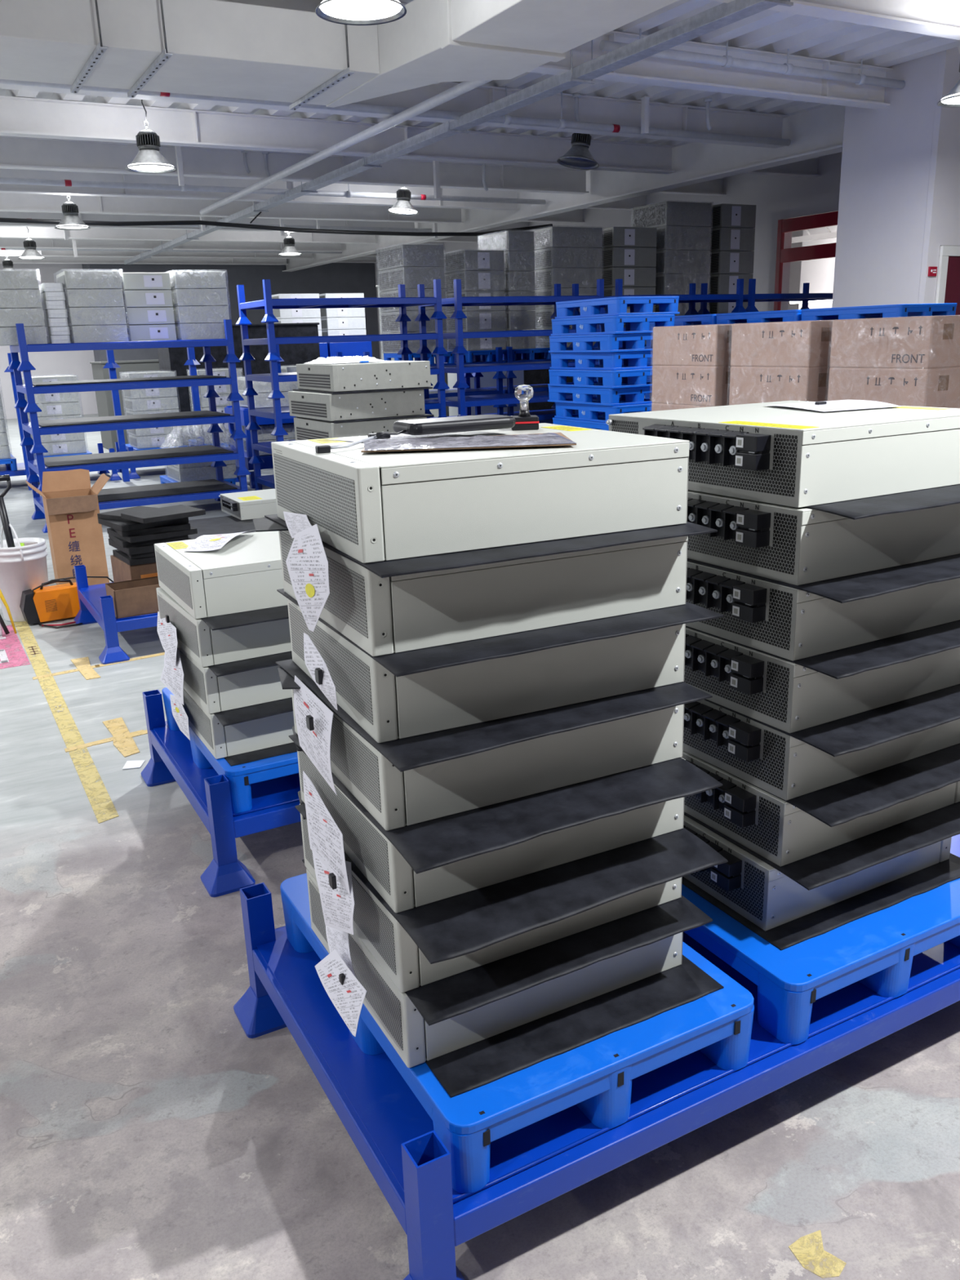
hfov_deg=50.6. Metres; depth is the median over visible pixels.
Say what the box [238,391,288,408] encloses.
unit
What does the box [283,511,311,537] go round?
paper sheet
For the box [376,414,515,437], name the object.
tool pouch
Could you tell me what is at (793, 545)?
unit
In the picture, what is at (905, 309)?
pallet
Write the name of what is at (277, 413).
rack
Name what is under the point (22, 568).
plastic bucket
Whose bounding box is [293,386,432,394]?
mat
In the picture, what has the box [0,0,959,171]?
ceiling
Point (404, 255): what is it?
unit
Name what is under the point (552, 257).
unit
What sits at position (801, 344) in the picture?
carton
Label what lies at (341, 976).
magnet
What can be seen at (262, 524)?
mat corner
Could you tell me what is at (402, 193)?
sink
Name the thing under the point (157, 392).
unit
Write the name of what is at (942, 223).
wall
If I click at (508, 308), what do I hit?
unit
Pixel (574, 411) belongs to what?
rack
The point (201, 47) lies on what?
air duct
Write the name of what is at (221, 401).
unit
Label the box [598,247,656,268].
unit
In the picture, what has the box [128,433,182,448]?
unit
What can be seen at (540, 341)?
unit
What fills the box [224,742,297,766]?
mat
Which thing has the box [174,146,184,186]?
strut
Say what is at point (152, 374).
unit
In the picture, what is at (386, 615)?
unit
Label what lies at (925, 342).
carton
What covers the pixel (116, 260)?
beam
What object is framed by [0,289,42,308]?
unit
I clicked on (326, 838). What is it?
paper sheet
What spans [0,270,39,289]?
unit
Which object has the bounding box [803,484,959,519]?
mat
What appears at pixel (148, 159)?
lamp
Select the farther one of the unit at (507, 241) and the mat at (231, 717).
the unit at (507, 241)
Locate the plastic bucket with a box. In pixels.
[0,523,48,622]
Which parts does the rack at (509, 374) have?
post, frame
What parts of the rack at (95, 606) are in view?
post, post, frame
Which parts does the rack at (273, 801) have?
post, post, frame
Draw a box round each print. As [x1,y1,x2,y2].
[319,438,337,442]
[552,426,579,430]
[736,422,796,426]
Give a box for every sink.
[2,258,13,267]
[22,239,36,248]
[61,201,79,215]
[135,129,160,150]
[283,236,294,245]
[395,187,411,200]
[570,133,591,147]
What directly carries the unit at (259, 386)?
on the unit at (261, 400)
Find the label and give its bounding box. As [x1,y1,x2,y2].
[44,598,57,612]
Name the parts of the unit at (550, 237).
panel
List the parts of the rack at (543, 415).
post, post, frame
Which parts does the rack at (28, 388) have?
post, post, frame, post, post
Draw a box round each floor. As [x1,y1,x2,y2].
[0,413,959,1279]
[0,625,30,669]
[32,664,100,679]
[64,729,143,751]
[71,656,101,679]
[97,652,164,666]
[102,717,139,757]
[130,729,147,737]
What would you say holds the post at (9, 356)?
on the floor at (144, 1135)
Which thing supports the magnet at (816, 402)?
on the paper sheet at (837, 405)
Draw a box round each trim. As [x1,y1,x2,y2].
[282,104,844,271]
[773,211,838,311]
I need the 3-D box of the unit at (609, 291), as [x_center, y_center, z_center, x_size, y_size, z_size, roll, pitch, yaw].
[1.827,-4.531,13.453,0.682,0.234,0.738,-10,19,-27]
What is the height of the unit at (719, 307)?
0.288 m
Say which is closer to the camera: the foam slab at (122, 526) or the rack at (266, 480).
the foam slab at (122, 526)
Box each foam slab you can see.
[97,506,183,524]
[97,517,188,531]
[106,526,197,542]
[108,533,188,547]
[108,537,193,555]
[111,522,191,537]
[112,549,155,565]
[120,504,205,523]
[127,551,155,559]
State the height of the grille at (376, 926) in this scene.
0.094 m
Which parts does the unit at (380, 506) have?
lid, frame, panel, panel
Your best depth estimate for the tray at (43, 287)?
8.57 m
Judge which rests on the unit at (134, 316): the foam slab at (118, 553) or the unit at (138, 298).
the unit at (138, 298)
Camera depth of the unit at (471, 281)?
12.11 m
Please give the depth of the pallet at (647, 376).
9.39 m
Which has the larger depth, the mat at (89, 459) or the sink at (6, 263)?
the sink at (6, 263)
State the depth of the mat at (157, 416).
9.28 m
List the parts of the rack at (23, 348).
post, post, frame, post, post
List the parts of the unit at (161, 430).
panel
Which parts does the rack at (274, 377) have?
post, post, frame, post, post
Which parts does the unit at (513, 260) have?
panel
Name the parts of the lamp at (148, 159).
cord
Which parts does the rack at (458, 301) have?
post, post, frame, post, post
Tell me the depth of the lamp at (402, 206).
13.61 m
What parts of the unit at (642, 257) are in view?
panel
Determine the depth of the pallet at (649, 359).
9.34 m
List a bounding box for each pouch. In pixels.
[360,432,576,452]
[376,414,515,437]
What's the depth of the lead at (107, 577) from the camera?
5.91 m
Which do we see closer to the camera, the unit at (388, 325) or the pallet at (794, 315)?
the pallet at (794, 315)
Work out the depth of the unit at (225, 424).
12.76 m
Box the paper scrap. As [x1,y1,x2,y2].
[122,760,145,769]
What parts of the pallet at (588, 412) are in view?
rail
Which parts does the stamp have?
knob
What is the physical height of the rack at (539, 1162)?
0.325 m
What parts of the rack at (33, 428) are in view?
post, post, frame, post, post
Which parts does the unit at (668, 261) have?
panel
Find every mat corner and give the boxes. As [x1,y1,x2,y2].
[252,517,288,532]
[277,666,300,689]
[292,725,302,751]
[297,790,306,819]
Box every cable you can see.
[0,217,552,235]
[315,435,390,453]
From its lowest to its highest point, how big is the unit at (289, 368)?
0.142 m
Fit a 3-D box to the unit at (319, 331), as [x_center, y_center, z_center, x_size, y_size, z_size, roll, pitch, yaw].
[-2.778,-4.604,15.423,0.622,0.169,0.508,-10,19,-27]
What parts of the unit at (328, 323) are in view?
panel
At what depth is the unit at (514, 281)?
12.31 m
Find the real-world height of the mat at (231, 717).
0.012 m
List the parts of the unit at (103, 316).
panel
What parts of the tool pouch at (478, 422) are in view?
wrist cord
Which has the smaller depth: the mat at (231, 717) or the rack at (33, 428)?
the mat at (231, 717)
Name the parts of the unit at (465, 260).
panel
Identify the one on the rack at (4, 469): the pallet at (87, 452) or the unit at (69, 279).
the pallet at (87, 452)
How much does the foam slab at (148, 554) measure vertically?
0.028 m
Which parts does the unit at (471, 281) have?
panel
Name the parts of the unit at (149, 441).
panel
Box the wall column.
[831,51,940,307]
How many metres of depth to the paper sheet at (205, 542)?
3.15 m
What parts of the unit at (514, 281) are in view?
panel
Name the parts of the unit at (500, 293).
panel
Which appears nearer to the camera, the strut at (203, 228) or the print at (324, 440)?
the print at (324, 440)
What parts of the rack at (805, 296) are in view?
post, post, frame, post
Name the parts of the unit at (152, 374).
panel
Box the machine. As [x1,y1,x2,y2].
[19,579,79,624]
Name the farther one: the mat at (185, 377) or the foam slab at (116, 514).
the mat at (185, 377)
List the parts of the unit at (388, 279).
panel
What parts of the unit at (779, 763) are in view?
panel, lid, panel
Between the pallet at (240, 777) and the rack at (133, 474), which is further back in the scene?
the rack at (133, 474)
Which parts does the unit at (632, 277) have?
panel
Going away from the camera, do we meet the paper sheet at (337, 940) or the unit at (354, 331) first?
the paper sheet at (337, 940)
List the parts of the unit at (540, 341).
panel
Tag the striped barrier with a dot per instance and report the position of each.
(2, 624)
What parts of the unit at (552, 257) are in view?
panel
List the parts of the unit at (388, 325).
panel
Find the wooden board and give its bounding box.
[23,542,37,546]
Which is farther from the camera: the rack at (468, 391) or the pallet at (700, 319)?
the rack at (468, 391)
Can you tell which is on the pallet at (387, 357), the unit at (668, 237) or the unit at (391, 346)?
the unit at (391, 346)
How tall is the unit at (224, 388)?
0.142 m
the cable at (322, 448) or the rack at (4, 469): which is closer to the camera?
the cable at (322, 448)
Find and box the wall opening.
[374,151,842,398]
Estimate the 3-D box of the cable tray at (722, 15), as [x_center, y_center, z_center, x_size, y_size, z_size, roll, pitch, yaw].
[-1.169,-5.278,10.886,0.220,0.383,28.000,-10,19,-27]
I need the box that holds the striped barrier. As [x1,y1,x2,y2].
[0,589,17,635]
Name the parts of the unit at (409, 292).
panel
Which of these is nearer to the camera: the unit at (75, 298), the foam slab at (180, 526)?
the foam slab at (180, 526)
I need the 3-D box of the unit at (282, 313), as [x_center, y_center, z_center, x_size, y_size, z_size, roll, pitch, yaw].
[-2.788,-4.939,15.323,0.622,0.169,0.508,-10,19,-27]
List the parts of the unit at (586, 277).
panel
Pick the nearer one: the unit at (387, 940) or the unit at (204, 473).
the unit at (387, 940)
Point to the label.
(51, 604)
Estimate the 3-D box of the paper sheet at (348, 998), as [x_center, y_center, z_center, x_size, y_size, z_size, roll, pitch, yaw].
[-0.237,0.565,1.695,0.029,0.099,0.248,-9,18,-22]
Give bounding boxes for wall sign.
[928,266,937,275]
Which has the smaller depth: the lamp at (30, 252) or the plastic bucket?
the plastic bucket
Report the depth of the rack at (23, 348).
8.83 m
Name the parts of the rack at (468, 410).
post, post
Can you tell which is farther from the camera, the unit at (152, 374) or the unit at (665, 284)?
the unit at (665, 284)
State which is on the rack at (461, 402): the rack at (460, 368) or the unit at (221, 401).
the rack at (460, 368)
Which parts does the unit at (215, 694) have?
panel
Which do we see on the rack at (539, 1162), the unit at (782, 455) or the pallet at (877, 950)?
the pallet at (877, 950)
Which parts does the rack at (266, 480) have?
post, frame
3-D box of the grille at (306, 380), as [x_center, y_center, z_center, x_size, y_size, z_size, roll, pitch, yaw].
[-0.933,-1.460,5.710,0.003,0.078,0.530,-10,18,-26]
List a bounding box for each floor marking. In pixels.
[13,622,119,823]
[27,645,39,654]
[788,1230,846,1278]
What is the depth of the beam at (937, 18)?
6.62 m
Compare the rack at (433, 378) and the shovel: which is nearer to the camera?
the shovel
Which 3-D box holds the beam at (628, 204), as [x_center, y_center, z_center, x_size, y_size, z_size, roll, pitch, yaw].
[3.396,-7.354,17.132,6.120,0.237,0.160,-10,19,-27]
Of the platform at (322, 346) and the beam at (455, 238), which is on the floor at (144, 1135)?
the platform at (322, 346)
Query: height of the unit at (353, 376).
0.140 m
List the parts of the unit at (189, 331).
panel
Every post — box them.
[4,352,31,490]
[102,349,129,481]
[184,346,204,445]
[275,344,284,373]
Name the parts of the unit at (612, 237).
panel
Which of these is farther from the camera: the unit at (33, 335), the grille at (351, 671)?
the unit at (33, 335)
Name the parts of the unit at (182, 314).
panel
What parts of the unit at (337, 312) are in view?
panel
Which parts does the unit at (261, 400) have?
panel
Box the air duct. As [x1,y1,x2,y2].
[0,0,678,110]
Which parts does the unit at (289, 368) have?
panel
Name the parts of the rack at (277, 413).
post, post, frame, post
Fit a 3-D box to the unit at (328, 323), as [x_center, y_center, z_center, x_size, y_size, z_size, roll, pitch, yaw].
[-2.152,-4.889,15.699,0.622,0.169,0.508,-10,19,-27]
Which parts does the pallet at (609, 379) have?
rail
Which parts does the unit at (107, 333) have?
panel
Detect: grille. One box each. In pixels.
[155,550,192,608]
[157,595,199,657]
[177,648,206,703]
[182,689,213,748]
[273,453,358,545]
[280,530,368,638]
[288,603,373,724]
[290,400,327,417]
[292,688,381,813]
[296,426,328,439]
[298,372,330,388]
[298,751,390,894]
[302,815,395,974]
[308,880,403,1050]
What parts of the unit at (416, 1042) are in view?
frame, panel, panel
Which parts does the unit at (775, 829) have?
panel, lid, panel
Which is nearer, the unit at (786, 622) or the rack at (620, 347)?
the unit at (786, 622)
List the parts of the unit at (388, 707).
frame, panel, panel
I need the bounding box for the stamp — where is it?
[511,384,539,430]
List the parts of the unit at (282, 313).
panel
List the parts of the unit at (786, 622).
panel, lid, panel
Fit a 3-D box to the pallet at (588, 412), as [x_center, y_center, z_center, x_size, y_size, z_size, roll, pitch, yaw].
[1.121,-1.938,8.560,0.600,0.135,0.930,-10,18,-26]
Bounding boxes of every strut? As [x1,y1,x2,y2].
[62,213,68,239]
[71,239,77,257]
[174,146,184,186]
[200,216,205,231]
[279,218,284,235]
[315,219,319,233]
[432,160,440,199]
[432,222,437,238]
[638,95,652,133]
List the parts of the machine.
panel, carry handle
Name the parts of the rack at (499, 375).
post, post, frame, post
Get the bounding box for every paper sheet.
[156,611,177,665]
[160,648,183,704]
[169,694,190,740]
[184,529,253,551]
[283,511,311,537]
[285,524,329,631]
[293,675,337,795]
[302,770,350,893]
[303,632,337,710]
[311,850,355,934]
[314,949,366,1036]
[325,925,355,977]
[326,433,472,442]
[764,400,900,412]
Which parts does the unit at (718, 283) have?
panel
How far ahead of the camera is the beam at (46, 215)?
16.78 m
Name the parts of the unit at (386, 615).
frame, panel, lid, panel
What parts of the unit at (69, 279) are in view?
panel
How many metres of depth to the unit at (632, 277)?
13.07 m
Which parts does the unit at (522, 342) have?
panel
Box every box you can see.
[105,576,159,618]
[110,555,157,582]
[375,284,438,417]
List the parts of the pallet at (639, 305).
rail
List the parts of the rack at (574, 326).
post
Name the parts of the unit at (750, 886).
panel, lid, panel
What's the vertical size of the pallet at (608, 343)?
0.135 m
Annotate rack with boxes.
[0,443,121,480]
[8,319,239,370]
[13,361,244,412]
[19,397,247,453]
[25,432,250,493]
[31,466,248,533]
[73,564,157,664]
[115,441,140,479]
[140,688,301,897]
[224,405,293,457]
[233,834,959,1279]
[235,279,447,324]
[239,318,448,360]
[242,354,449,398]
[245,389,446,435]
[248,429,295,464]
[253,463,275,490]
[336,346,506,378]
[414,279,604,320]
[416,318,604,353]
[420,353,598,388]
[423,387,601,417]
[426,408,575,426]
[428,377,506,407]
[431,406,503,417]
[471,346,622,378]
[474,377,571,407]
[475,406,626,420]
[568,324,625,347]
[568,346,623,377]
[572,279,746,315]
[572,409,578,414]
[697,279,832,314]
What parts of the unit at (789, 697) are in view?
panel, lid, panel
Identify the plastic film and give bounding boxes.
[160,423,235,448]
[305,355,389,364]
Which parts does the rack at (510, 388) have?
post, post, frame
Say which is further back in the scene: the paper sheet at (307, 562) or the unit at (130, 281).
the unit at (130, 281)
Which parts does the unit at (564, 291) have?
panel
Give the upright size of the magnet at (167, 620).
0.022 m
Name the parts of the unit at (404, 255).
panel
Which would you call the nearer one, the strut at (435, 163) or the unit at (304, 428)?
the unit at (304, 428)
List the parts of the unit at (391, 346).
panel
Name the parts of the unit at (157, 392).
panel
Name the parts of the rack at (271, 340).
post, post, frame, post, post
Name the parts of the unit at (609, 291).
panel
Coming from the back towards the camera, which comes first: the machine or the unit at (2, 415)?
the unit at (2, 415)
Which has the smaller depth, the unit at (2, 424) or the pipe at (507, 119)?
the pipe at (507, 119)
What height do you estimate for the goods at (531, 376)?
2.130 m
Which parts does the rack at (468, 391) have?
frame, post, post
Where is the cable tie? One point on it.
(251, 221)
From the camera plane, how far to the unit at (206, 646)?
2.95 m
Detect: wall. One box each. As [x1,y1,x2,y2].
[0,263,97,419]
[81,262,380,361]
[787,230,803,310]
[798,225,837,309]
[918,47,959,303]
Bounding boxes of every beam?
[0,81,787,148]
[0,95,675,173]
[0,135,589,194]
[0,168,519,210]
[0,192,463,223]
[0,211,414,232]
[0,226,377,244]
[0,238,342,252]
[0,249,313,258]
[0,256,287,265]
[218,0,893,109]
[333,256,377,262]
[364,253,377,257]
[416,241,444,249]
[431,235,481,242]
[484,222,528,231]
[521,208,585,223]
[581,194,648,210]
[655,177,726,195]
[710,0,959,39]
[742,156,822,177]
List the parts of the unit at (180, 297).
panel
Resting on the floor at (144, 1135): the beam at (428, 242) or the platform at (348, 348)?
the platform at (348, 348)
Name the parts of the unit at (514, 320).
panel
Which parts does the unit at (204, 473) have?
panel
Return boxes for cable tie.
[249,211,261,223]
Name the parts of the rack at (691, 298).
post, post, frame, post, post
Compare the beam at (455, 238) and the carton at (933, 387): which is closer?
the carton at (933, 387)
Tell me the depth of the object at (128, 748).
4.09 m
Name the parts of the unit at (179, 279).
panel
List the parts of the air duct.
threaded rod, threaded rod, threaded rod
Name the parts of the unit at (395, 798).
frame, panel, panel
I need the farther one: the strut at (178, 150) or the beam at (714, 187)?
the beam at (714, 187)
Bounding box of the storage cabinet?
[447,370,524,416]
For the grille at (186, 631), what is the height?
0.094 m
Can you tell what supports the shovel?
in the plastic bucket
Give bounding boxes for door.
[935,245,959,315]
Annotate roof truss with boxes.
[791,226,836,243]
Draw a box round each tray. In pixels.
[39,283,63,293]
[40,291,66,302]
[41,300,66,310]
[43,309,67,319]
[44,317,68,327]
[45,326,70,335]
[46,335,71,343]
[124,0,793,264]
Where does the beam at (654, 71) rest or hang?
attached to the ceiling
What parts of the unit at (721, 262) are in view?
panel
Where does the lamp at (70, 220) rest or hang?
hanging from the ceiling
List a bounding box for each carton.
[25,468,110,585]
[651,403,707,411]
[652,324,732,366]
[652,365,731,406]
[728,366,830,404]
[730,320,833,367]
[827,366,959,408]
[830,315,959,368]
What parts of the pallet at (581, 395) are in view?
rail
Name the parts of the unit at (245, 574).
lid, frame, panel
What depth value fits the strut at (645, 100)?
9.87 m
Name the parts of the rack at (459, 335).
post, post, frame, post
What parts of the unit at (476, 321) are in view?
panel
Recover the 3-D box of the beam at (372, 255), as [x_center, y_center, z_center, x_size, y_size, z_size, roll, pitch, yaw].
[-1.076,-9.547,24.986,6.120,0.237,0.160,-10,19,-27]
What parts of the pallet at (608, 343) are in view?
rail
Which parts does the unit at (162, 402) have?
panel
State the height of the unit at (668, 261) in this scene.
0.288 m
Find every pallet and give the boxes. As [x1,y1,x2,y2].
[0,453,17,471]
[33,450,92,459]
[125,444,187,451]
[160,475,235,484]
[161,687,298,813]
[188,439,244,448]
[280,872,754,1194]
[383,351,454,364]
[444,349,506,362]
[502,347,551,360]
[539,346,572,359]
[547,368,652,388]
[547,382,652,405]
[548,333,653,352]
[550,350,653,369]
[551,314,675,335]
[552,413,608,431]
[554,399,652,422]
[555,296,679,319]
[644,339,651,347]
[644,378,651,394]
[644,394,649,398]
[646,363,652,378]
[647,357,652,364]
[648,313,738,333]
[681,878,959,1044]
[715,309,824,324]
[800,302,957,320]
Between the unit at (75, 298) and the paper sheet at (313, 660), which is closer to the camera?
the paper sheet at (313, 660)
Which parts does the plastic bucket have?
bail handle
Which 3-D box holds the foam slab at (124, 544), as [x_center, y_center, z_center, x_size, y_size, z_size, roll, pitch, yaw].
[-1.787,-0.560,5.464,0.340,0.030,0.360,-11,19,-29]
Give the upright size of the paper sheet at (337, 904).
0.152 m
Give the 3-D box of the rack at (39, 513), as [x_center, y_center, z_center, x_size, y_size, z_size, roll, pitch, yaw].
[-3.193,-1.368,9.559,1.868,0.372,0.978,-10,19,-27]
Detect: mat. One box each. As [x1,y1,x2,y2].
[32,374,226,386]
[38,410,230,427]
[44,444,234,467]
[97,479,237,502]
[187,515,256,539]
[200,604,288,630]
[207,651,292,676]
[213,697,293,726]
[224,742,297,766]
[264,514,717,577]
[275,658,712,772]
[276,588,724,676]
[288,733,722,874]
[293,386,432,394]
[294,413,434,422]
[294,803,728,964]
[302,858,712,1026]
[425,955,724,1097]
[681,853,959,950]
[684,801,959,890]
[685,619,959,679]
[687,553,959,603]
[689,742,959,826]
[704,684,959,756]
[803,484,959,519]
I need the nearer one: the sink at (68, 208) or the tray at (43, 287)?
the tray at (43, 287)
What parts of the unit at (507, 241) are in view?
panel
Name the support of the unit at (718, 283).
on the unit at (719, 307)
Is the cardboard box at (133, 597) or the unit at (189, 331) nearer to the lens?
the cardboard box at (133, 597)
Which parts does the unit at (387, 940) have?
frame, panel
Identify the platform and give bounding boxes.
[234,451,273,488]
[319,342,328,358]
[327,341,372,357]
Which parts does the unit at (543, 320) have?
panel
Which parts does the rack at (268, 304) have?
post, post, frame, post, post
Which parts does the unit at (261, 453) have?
panel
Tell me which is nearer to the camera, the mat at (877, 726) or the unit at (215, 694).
the mat at (877, 726)
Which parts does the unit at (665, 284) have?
panel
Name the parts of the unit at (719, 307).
panel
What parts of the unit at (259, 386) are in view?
panel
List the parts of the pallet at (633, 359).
rail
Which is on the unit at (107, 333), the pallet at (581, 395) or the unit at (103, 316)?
the unit at (103, 316)
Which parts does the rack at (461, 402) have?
post, post, frame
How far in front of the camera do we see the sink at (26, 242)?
16.85 m
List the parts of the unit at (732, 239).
panel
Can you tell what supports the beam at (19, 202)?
attached to the ceiling
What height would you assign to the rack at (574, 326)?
0.372 m
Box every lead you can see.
[31,576,113,591]
[38,622,82,628]
[41,621,75,626]
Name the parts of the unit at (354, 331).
panel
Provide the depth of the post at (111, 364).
11.76 m
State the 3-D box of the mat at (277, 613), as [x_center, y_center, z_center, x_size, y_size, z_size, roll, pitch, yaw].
[-0.616,-0.146,3.147,0.580,0.007,0.602,-10,19,-27]
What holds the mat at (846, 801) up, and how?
on the unit at (775, 829)
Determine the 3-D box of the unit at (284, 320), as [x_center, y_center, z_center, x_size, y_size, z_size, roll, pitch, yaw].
[-2.783,-4.772,15.373,0.622,0.169,0.508,-10,19,-27]
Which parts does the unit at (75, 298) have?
panel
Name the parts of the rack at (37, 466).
post, post, frame, post, post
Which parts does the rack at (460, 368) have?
post, post, frame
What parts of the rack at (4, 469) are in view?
frame, post, post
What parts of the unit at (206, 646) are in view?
frame, panel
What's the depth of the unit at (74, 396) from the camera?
11.76 m
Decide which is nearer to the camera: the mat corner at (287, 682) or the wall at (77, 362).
the mat corner at (287, 682)
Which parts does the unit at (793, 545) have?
panel, lid, panel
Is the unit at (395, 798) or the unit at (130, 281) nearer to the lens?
the unit at (395, 798)
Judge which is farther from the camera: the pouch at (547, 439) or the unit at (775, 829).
the unit at (775, 829)
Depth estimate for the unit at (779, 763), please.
2.04 m
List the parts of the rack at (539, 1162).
post, post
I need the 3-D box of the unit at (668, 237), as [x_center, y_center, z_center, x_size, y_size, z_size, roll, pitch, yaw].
[2.562,-5.359,13.633,0.742,0.288,0.730,-10,19,-27]
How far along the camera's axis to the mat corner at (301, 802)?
2.04 m
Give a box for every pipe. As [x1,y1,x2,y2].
[0,79,791,146]
[0,177,546,204]
[0,216,489,231]
[0,248,377,253]
[200,80,492,215]
[599,28,905,88]
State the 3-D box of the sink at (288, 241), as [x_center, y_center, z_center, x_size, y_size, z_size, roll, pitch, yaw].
[-3.383,-7.070,18.006,0.196,0.160,0.196,-10,19,-27]
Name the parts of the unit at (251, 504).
panel, lid, panel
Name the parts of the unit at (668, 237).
panel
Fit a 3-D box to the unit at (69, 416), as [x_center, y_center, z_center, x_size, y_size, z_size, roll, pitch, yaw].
[-5.034,-2.591,12.036,0.542,0.142,0.508,-10,19,-27]
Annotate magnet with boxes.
[164,614,169,622]
[306,715,314,730]
[314,667,323,684]
[328,872,337,889]
[338,973,345,985]
[367,432,378,439]
[814,401,826,404]
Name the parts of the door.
panel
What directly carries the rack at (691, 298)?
on the rack at (574, 326)
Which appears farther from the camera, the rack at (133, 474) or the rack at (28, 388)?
the rack at (133, 474)
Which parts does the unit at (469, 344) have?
panel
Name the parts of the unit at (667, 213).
panel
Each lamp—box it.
[2,250,15,271]
[17,226,45,259]
[54,195,90,230]
[125,99,177,173]
[278,231,302,256]
[315,0,406,25]
[386,186,418,215]
[556,133,599,169]
[937,64,959,107]
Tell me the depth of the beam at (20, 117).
10.25 m
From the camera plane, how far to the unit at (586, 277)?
12.67 m
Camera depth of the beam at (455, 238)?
21.28 m
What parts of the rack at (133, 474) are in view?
post, post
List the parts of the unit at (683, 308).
panel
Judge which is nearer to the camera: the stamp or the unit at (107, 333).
the stamp
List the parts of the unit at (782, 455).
panel, lid, frame, panel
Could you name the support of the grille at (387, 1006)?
attached to the unit at (416, 1042)
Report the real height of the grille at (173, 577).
0.094 m
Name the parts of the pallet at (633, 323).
rail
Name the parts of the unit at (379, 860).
frame, panel, panel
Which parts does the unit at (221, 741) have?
panel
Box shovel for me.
[0,474,14,547]
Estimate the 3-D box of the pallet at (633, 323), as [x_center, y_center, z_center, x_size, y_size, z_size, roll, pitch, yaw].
[1.079,-2.585,8.343,0.600,0.135,0.930,-11,19,-27]
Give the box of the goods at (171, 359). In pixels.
[157,322,319,446]
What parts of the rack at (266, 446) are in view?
post, frame, post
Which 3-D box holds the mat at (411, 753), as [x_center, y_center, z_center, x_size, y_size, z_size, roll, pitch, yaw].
[-0.001,0.070,1.852,0.580,0.006,0.601,-10,19,-26]
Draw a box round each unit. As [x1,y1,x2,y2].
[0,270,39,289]
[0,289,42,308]
[0,307,44,327]
[0,326,47,346]
[0,392,2,405]
[0,405,4,418]
[0,418,6,432]
[0,431,8,445]
[0,444,10,458]
[22,375,76,384]
[24,391,79,404]
[26,401,81,417]
[27,414,81,422]
[30,432,84,442]
[41,440,86,455]
[56,271,121,290]
[63,288,124,308]
[66,306,126,326]
[68,324,128,342]
[120,272,171,290]
[120,371,174,378]
[122,289,173,308]
[123,386,177,398]
[124,306,174,325]
[124,396,178,411]
[125,408,178,415]
[126,324,176,341]
[128,426,173,435]
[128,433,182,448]
[154,531,287,618]
[155,586,291,666]
[166,463,236,482]
[168,271,226,289]
[171,288,227,307]
[172,459,235,468]
[173,306,229,324]
[174,323,225,340]
[177,644,292,713]
[182,686,294,759]
[188,368,241,379]
[190,384,239,395]
[191,393,239,407]
[191,405,241,413]
[195,429,243,443]
[204,422,228,430]
[218,488,277,519]
[236,377,298,392]
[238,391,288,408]
[241,422,295,440]
[243,437,295,455]
[271,293,319,298]
[271,422,688,563]
[272,308,320,319]
[273,318,321,329]
[278,530,688,656]
[280,365,296,373]
[287,598,685,742]
[288,389,425,421]
[291,688,684,831]
[293,416,426,440]
[296,360,431,391]
[297,751,685,912]
[299,803,682,992]
[306,868,683,1067]
[316,307,364,318]
[318,317,365,330]
[318,329,322,336]
[319,293,364,297]
[321,328,366,336]
[377,244,444,271]
[377,266,444,291]
[379,288,445,312]
[380,310,446,333]
[382,331,447,353]
[441,271,504,293]
[442,311,505,332]
[443,249,504,273]
[443,290,505,313]
[446,330,506,351]
[479,231,533,252]
[482,310,535,331]
[501,291,535,311]
[502,251,534,271]
[504,271,534,291]
[506,329,535,349]
[527,308,580,328]
[529,288,596,310]
[532,226,602,250]
[533,247,602,270]
[533,328,595,347]
[534,267,602,290]
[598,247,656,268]
[600,226,656,248]
[602,266,656,288]
[604,287,655,306]
[604,306,655,326]
[605,400,959,507]
[632,200,711,227]
[650,274,709,294]
[652,249,710,275]
[655,302,708,315]
[656,226,711,251]
[680,751,959,866]
[683,626,959,733]
[683,699,959,800]
[683,814,951,931]
[685,561,959,661]
[687,489,959,585]
[705,250,754,275]
[707,302,747,314]
[708,274,753,294]
[709,227,755,252]
[710,203,755,228]
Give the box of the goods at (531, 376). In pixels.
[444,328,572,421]
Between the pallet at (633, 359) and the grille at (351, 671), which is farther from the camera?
the pallet at (633, 359)
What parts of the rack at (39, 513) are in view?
post, frame, post, post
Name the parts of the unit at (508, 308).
panel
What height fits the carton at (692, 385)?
0.236 m
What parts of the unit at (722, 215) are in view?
panel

